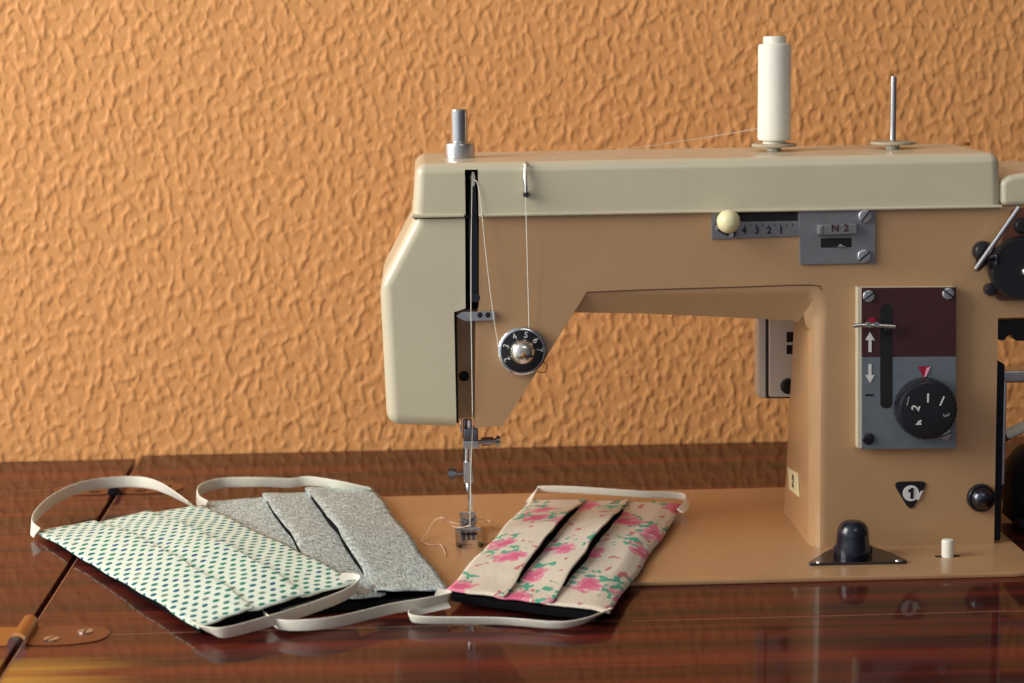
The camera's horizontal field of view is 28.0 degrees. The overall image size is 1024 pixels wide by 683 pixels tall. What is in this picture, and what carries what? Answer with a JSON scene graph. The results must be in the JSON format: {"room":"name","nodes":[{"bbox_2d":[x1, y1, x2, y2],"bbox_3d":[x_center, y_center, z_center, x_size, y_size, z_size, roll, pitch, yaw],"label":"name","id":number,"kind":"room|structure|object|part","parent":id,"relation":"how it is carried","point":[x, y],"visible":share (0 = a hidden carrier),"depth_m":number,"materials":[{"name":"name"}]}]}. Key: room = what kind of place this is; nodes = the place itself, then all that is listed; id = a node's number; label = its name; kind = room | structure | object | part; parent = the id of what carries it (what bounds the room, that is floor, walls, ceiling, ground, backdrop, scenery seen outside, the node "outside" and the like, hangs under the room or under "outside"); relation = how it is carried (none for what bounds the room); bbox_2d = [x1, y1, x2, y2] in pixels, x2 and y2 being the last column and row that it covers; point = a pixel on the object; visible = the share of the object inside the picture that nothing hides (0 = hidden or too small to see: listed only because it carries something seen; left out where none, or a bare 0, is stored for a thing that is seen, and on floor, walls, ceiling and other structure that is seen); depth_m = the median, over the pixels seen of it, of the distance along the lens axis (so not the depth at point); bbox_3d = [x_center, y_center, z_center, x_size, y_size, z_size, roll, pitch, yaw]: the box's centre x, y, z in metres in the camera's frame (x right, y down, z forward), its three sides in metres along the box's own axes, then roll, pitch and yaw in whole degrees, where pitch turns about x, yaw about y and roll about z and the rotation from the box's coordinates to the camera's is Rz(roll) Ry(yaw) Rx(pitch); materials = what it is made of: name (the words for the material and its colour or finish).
{"room":"sewing room","nodes":[
{"label":"sewing room","id":0,"kind":"room"},
{"bbox_2d":[0,0,1023,464],"bbox_3d":[0.088,-0.436,1.243,3.500,2.500,0.082,-1,9,-2],"label":"wall","id":1,"kind":"structure","parent":0,"point":[204,204],"depth_m":1.25,"materials":[{"name":"orange paint"}]},
{"bbox_3d":[0.148,0.965,0.484,3.500,0.040,1.848,-1,9,-2],"label":"floor","id":2,"kind":"structure","parent":0,"visible":0},
{"bbox_2d":[0,436,1023,682],"bbox_3d":[-0.027,0.473,1.079,1.220,0.756,0.504,-1,9,-2],"label":"table","id":3,"kind":"object","parent":2,"relation":"on","point":[63,620],"visible":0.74,"depth_m":0.90,"materials":[{"name":"red wood"}]},
{"bbox_3d":[-0.231,0.129,0.887,0.034,0.001,0.029,-1,9,-2],"label":"hinge plate","id":4,"kind":"part","parent":3,"relation":"part of","materials":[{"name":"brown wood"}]},
{"bbox_3d":[-0.192,0.128,0.889,0.034,0.001,0.029,-1,9,-2],"label":"hinge plate","id":5,"kind":"part","parent":3,"relation":"part of","materials":[{"name":"brown metal"}]},
{"bbox_3d":[-0.244,0.085,1.170,0.034,0.001,0.029,-1,9,-2],"label":"hinge plate","id":6,"kind":"part","parent":3,"relation":"part of","materials":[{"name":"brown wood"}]},
{"bbox_3d":[-0.205,0.084,1.172,0.034,0.001,0.029,-1,9,-2],"label":"hinge plate","id":7,"kind":"part","parent":3,"relation":"part of","materials":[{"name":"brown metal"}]},
{"bbox_2d":[30,476,360,637],"bbox_3d":[-0.167,0.101,1.008,0.086,0.015,0.285,-6,10,-32],"label":"face mask","id":8,"kind":"object","parent":3,"relation":"on","point":[203,567],"visible":1,"depth_m":0.96,"materials":[{"name":"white fabric"}]},
{"bbox_2d":[196,476,451,630],"bbox_3d":[-0.096,0.100,1.014,0.097,0.014,0.268,-3,9,-14],"label":"face mask","id":9,"kind":"object","parent":3,"relation":"on","point":[347,527],"visible":0.83,"depth_m":1.01,"materials":[{"name":"grey fabric"}]},
{"bbox_3d":[0.190,0.140,0.846,0.794,0.022,0.126,-1,9,-2],"label":"rail","id":10,"kind":"part","parent":3,"relation":"part of","materials":[{"name":"red wood"}]},
{"bbox_2d":[408,486,689,628],"bbox_3d":[0.025,0.100,0.994,0.089,0.013,0.236,2,9,15],"label":"face mask","id":11,"kind":"object","parent":3,"relation":"on","point":[570,558],"visible":1,"depth_m":0.97,"materials":[{"name":"beige fabric"}]},
{"bbox_2d":[380,76,1023,586],"bbox_3d":[0.113,-0.021,1.030,0.438,0.250,0.187,-1,9,-2],"label":"sewing machine","id":12,"kind":"object","parent":3,"relation":"on","point":[880,283],"visible":1,"depth_m":0.99,"materials":[{"name":"beige metal"}]},
{"bbox_3d":[-0.044,-0.014,1.022,0.041,0.102,0.077,-1,9,-2],"label":"plate","id":13,"kind":"part","parent":12,"relation":"part of","materials":[{"name":"white metal"}]},
{"bbox_3d":[-0.022,0.098,1.046,0.024,0.001,0.042,-1,9,-2],"label":"needle plate","id":14,"kind":"part","parent":12,"relation":"part of","materials":[{"name":"silver metal"}]},
{"bbox_3d":[-0.018,-0.050,0.982,0.005,0.063,0.006,-1,9,-2],"label":"take lever","id":15,"kind":"part","parent":12,"relation":"part of","materials":[{"name":"metal"}]},
{"bbox_3d":[0.005,0.005,0.980,0.013,0.013,0.008,-1,9,-2],"label":"dial knob","id":16,"kind":"part","parent":12,"relation":"part of","materials":[{"name":"silver metal"}]},
{"bbox_2d":[422,128,758,555],"bbox_3d":[0.039,-0.002,1.022,0.172,0.204,0.078,-1,9,-2],"label":"thread","id":17,"kind":"object","parent":12,"relation":"attached to","point":[757,128],"visible":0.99,"depth_m":0.98,"materials":[{"name":"white fabric"}]},
{"bbox_3d":[0.103,-0.057,0.976,0.011,0.011,0.015,-1,9,-2],"label":"width knob","id":18,"kind":"part","parent":12,"relation":"part of","materials":[{"name":"beige plastic"}]},
{"bbox_3d":[0.119,0.014,1.034,0.297,0.167,0.076,-1,9,-2],"label":"arm","id":19,"kind":"part","parent":12,"relation":"part of","materials":[{"name":"beige metal"}]},
{"bbox_2d":[757,36,790,143],"bbox_3d":[0.130,-0.125,1.019,0.016,0.053,0.016,-1,9,-2],"label":"thread spool","id":20,"kind":"object","parent":12,"relation":"on","point":[774,55],"visible":1,"depth_m":1.01,"materials":[{"name":"white fabric"}]},
{"bbox_3d":[0.135,-0.050,0.986,0.079,0.027,0.002,-1,9,-2],"label":"width plate","id":21,"kind":"part","parent":12,"relation":"part of","materials":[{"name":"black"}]},
{"bbox_3d":[0.165,0.095,0.991,0.018,0.017,0.018,7,12,42],"label":"drop feed knob","id":22,"kind":"part","parent":12,"relation":"part of","materials":[{"name":"black plastic"}]},
{"bbox_3d":[0.165,0.103,0.993,0.047,0.002,0.034,-1,9,-2],"label":"knob plate","id":23,"kind":"part","parent":12,"relation":"part of","materials":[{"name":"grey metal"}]},
{"bbox_3d":[0.174,-0.007,0.986,0.021,0.005,0.007,-3,9,-12],"label":"length lever","id":24,"kind":"part","parent":12,"relation":"part of","materials":[{"name":"silver metal"}]},
{"bbox_3d":[0.191,0.013,0.996,0.050,0.080,0.006,-1,9,-2],"label":"stitch panel","id":25,"kind":"part","parent":12,"relation":"part of","materials":[{"name":"grey metal"}]},
{"bbox_3d":[0.232,-0.049,0.985,0.023,0.032,0.014,-1,9,-2],"label":"winder lever","id":26,"kind":"part","parent":12,"relation":"part of","materials":[{"name":"silver metal"}]},
{"bbox_3d":[0.293,0.058,1.056,0.078,0.082,0.048,-1,9,-2],"label":"motor","id":27,"kind":"part","parent":12,"relation":"part of","materials":[{"name":"black metal"}]}
]}

